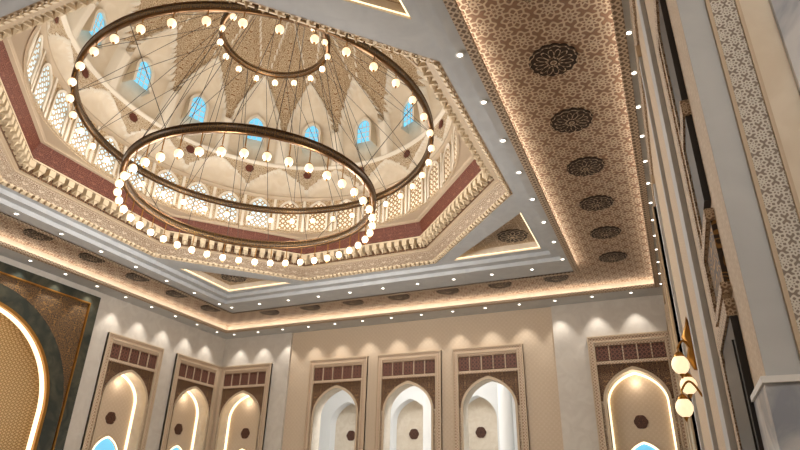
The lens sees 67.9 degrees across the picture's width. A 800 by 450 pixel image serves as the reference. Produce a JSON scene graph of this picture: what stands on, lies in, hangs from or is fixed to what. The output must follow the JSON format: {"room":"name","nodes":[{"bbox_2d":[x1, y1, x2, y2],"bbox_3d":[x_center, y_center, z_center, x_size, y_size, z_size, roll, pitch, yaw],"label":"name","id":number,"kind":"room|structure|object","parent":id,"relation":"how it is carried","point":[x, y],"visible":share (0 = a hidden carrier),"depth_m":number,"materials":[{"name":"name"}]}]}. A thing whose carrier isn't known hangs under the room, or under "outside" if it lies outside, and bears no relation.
{"room":"mosque","nodes":[
{"label":"mosque","id":0,"kind":"room"},
{"bbox_2d":[0,255,225,449],"bbox_3d":[-14.794,5.147,18.990,0.001,9.500,26.500,-10,-27,22],"label":"wall","id":1,"kind":"structure","parent":0,"point":[114,315],"depth_m":26.51,"materials":[{"name":"beige paint"}]},
{"bbox_2d":[0,261,100,449],"bbox_3d":[-15.156,5.363,19.487,1.500,8.920,9.200,-10,-27,22],"label":"mihrab","id":2,"kind":"object","parent":1,"relation":"attached to","point":[47,325],"visible":1,"depth_m":22.19,"materials":[{"name":"brown tile"}]},
{"bbox_2d":[80,332,163,449],"bbox_3d":[-12.020,8.587,24.950,0.680,7.500,3.160,-10,-27,22],"label":"arched niche","id":3,"kind":"object","parent":1,"relation":"attached to","point":[122,403],"visible":1,"depth_m":25.74,"materials":[{"name":"beige paint"}]},
{"bbox_2d":[159,353,220,449],"bbox_3d":[-10.383,10.213,28.303,0.680,7.500,3.160,-10,-27,22],"label":"arched niche","id":4,"kind":"object","parent":1,"relation":"attached to","point":[190,408],"visible":1,"depth_m":29.20,"materials":[{"name":"beige"}]},
{"bbox_2d":[0,0,662,338],"bbox_3d":[-3.655,-1.302,16.678,24.700,0.740,27.100,-10,-27,22],"label":"ceiling","id":5,"kind":"structure","parent":0,"point":[497,39],"depth_m":18.33,"materials":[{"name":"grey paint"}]},
{"bbox_2d":[24,0,458,232],"bbox_3d":[-4.061,-6.717,19.805,12.972,9.664,14.009,-10,-27,22],"label":"dome","id":6,"kind":"object","parent":5,"relation":"attached to","point":[54,50],"visible":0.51,"depth_m":23.37,"materials":[{"name":"beige"}]},
{"bbox_2d":[66,0,434,266],"bbox_3d":[-4.093,-5.376,19.171,10.365,11.764,10.365,11,-27,-19],"label":"chandelier","id":7,"kind":"object","parent":6,"relation":"hanging from","point":[229,9],"visible":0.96,"depth_m":16.64,"materials":[{"name":"brown metal"}]},
{"bbox_2d":[0,0,512,280],"bbox_3d":[-4.180,-1.704,17.433,13.600,1.470,14.688,-10,-27,22],"label":"crown molding","id":8,"kind":"structure","parent":5,"relation":"attached to","point":[35,163],"depth_m":19.09,"materials":[{"name":"beige paint"}]},
{"bbox_2d":[22,0,626,315],"bbox_3d":[-4.430,-1.190,16.902,19.061,0.084,22.627,-10,-27,22],"label":"rosettes","id":9,"kind":"object","parent":5,"relation":"attached to","point":[553,59],"depth_m":15.89,"materials":[{"name":"brown wood"}]},
{"bbox_2d":[456,52,463,57],"bbox_3d":[1.156,-3.284,11.451,0.151,0.019,0.170,-10,-27,22],"label":"recessed light","id":10,"kind":"object","parent":5,"relation":"in","point":[459,54],"depth_m":11.45,"materials":[{"name":"white paint"}]},
{"bbox_2d":[480,99,487,104],"bbox_3d":[1.798,-2.645,12.770,0.149,0.019,0.176,-10,-27,22],"label":"recessed light","id":11,"kind":"object","parent":5,"relation":"in","point":[483,102],"depth_m":12.78,"materials":[{"name":"white paint"}]},
{"bbox_2d":[626,29,632,35],"bbox_3d":[4.176,-3.512,10.817,0.108,0.019,0.159,-10,-27,22],"label":"recessed light","id":12,"kind":"object","parent":5,"relation":"in","point":[629,32],"depth_m":10.82,"materials":[{"name":"white paint"}]},
{"bbox_2d":[631,70,637,75],"bbox_3d":[4.656,-3.032,11.806,0.112,0.019,0.158,-10,-27,22],"label":"recessed light","id":13,"kind":"object","parent":5,"relation":"in","point":[634,72],"depth_m":11.81,"materials":[{"name":"white paint"}]},
{"bbox_2d":[423,392,430,449],"bbox_3d":[1.409,10.139,28.020,1.040,8.900,1.040,-10,-27,22],"label":"column","id":14,"kind":"structure","parent":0,"point":[426,403],"depth_m":28.09,"materials":[{"name":"white paint"}]},
{"bbox_2d":[222,295,666,449],"bbox_3d":[0.547,8.783,25.899,21.820,9.500,0.131,-10,-27,22],"label":"wall","id":15,"kind":"structure","parent":0,"point":[559,391],"depth_m":26.00,"materials":[{"name":"beige paint"}]},
{"bbox_2d":[209,363,272,449],"bbox_3d":[-7.880,10.721,29.250,3.160,7.500,0.680,-10,-27,22],"label":"arched niche","id":16,"kind":"object","parent":15,"relation":"attached to","point":[242,400],"visible":1,"depth_m":30.01,"materials":[{"name":"beige stone"}]},
{"bbox_2d":[302,356,368,449],"bbox_3d":[-2.935,9.944,27.359,3.160,7.500,0.680,-10,-27,22],"label":"arched window","id":17,"kind":"structure","parent":15,"relation":"in","point":[327,377],"depth_m":28.15,"materials":[{"name":"beige"}]},
{"bbox_2d":[374,350,441,449],"bbox_3d":[0.433,9.376,25.989,3.160,7.500,0.680,-10,-27,22],"label":"arched window","id":18,"kind":"structure","parent":15,"relation":"in","point":[396,372],"depth_m":26.79,"materials":[{"name":"beige stone"}]},
{"bbox_2d":[452,343,529,449],"bbox_3d":[3.820,8.806,24.613,3.160,7.500,0.680,-10,-27,22],"label":"arched window","id":19,"kind":"structure","parent":15,"relation":"in","point":[473,368],"depth_m":25.40,"materials":[{"name":"beige"}]},
{"bbox_2d":[587,331,687,449],"bbox_3d":[9.117,7.857,22.341,3.160,7.500,0.680,-10,-27,22],"label":"arched niche","id":20,"kind":"object","parent":15,"relation":"attached to","point":[633,373],"visible":1,"depth_m":23.04,"materials":[{"name":"beige paint"}]},
{"bbox_2d":[497,383,514,449],"bbox_3d":[4.795,9.568,26.643,1.040,8.900,1.040,-10,-27,22],"label":"column","id":21,"kind":"structure","parent":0,"point":[505,410],"depth_m":26.76,"materials":[{"name":"white paint"}]},
{"bbox_2d":[629,0,765,449],"bbox_3d":[6.341,1.586,10.398,2.620,9.500,26.500,-10,-27,22],"label":"wall","id":22,"kind":"structure","parent":0,"point":[751,345],"depth_m":5.93,"materials":[{"name":"beige paint"}]},
{"bbox_2d":[659,266,692,449],"bbox_3d":[8.336,5.157,16.675,0.680,7.500,3.160,-10,-27,22],"label":"arched niche","id":23,"kind":"object","parent":22,"relation":"attached to","point":[664,297],"visible":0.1,"depth_m":17.73,"materials":[{"name":"beige"}]},
{"bbox_2d":[652,206,700,449],"bbox_3d":[6.707,3.539,13.339,0.680,7.500,3.160,-10,-27,22],"label":"arched niche","id":24,"kind":"object","parent":22,"relation":"attached to","point":[692,426],"visible":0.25,"depth_m":13.19,"materials":[{"name":"beige"}]},
{"bbox_2d":[635,45,718,449],"bbox_3d":[3.766,0.971,7.826,0.070,8.300,0.380,-10,-27,22],"label":"pilaster","id":25,"kind":"object","parent":22,"relation":"attached to","point":[714,442],"visible":0.91,"depth_m":7.93,"materials":[{"name":"grey paint"}]},
{"bbox_2d":[650,175,704,449],"bbox_3d":[5.596,2.789,11.575,0.070,8.300,0.680,-10,-27,22],"label":"pilaster","id":26,"kind":"object","parent":22,"relation":"attached to","point":[654,189],"visible":0.83,"depth_m":12.01,"materials":[{"name":"grey paint"}]},
{"bbox_2d":[665,310,689,449],"bbox_3d":[9.973,6.783,20.028,0.680,7.500,3.160,-10,-27,22],"label":"arched niche","id":27,"kind":"object","parent":22,"relation":"attached to","point":[665,310],"visible":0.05,"depth_m":21.12,"materials":[{"name":"beige"}]},
{"bbox_2d":[636,0,737,449],"bbox_3d":[2.760,-0.027,5.767,0.070,8.300,0.580,-10,-27,22],"label":"pilaster","id":28,"kind":"object","parent":22,"relation":"attached to","point":[718,382],"visible":1,"depth_m":5.52,"materials":[{"name":"grey paint"}]},
{"bbox_2d":[671,317,702,421],"bbox_3d":[3.925,1.996,8.223,0.428,1.406,0.787,-3,-26,10],"label":"wall sconce","id":29,"kind":"object","parent":22,"relation":"attached to","point":[684,407],"visible":0.94,"depth_m":8.01,"materials":[{"name":"white glass"}]},
{"bbox_2d":[653,0,731,326],"bbox_3d":[2.089,-0.591,4.328,0.055,2.540,0.860,-10,-27,22],"label":"window","id":30,"kind":"structure","parent":22,"relation":"in","point":[718,283],"depth_m":4.11,"materials":[{"name":"brown"}]},
{"bbox_2d":[716,298,763,449],"bbox_3d":[2.067,1.858,3.261,0.055,2.720,1.040,-10,-27,22],"label":"door","id":31,"kind":"structure","parent":22,"relation":"in","point":[730,343],"depth_m":3.41,"materials":[{"name":"black wood"}]},
{"bbox_2d":[676,0,799,449],"bbox_3d":[3.005,-1.732,3.554,2.610,9.500,0.570,-10,-27,22],"label":"pier","id":32,"kind":"object","parent":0,"point":[744,55],"visible":1,"depth_m":3.16,"materials":[{"name":"grey paint"}]},
{"label":"floor","id":33,"kind":"structure","parent":0,"visible":0},
{"bbox_2d":[318,382,612,449],"bbox_3d":[1.563,10.033,27.905,16.400,9.000,4.950,-10,-27,22],"label":"gallery wall","id":34,"kind":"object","parent":33,"relation":"on","point":[338,415],"visible":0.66,"depth_m":31.11,"materials":[{"name":"white paint"}]}
]}

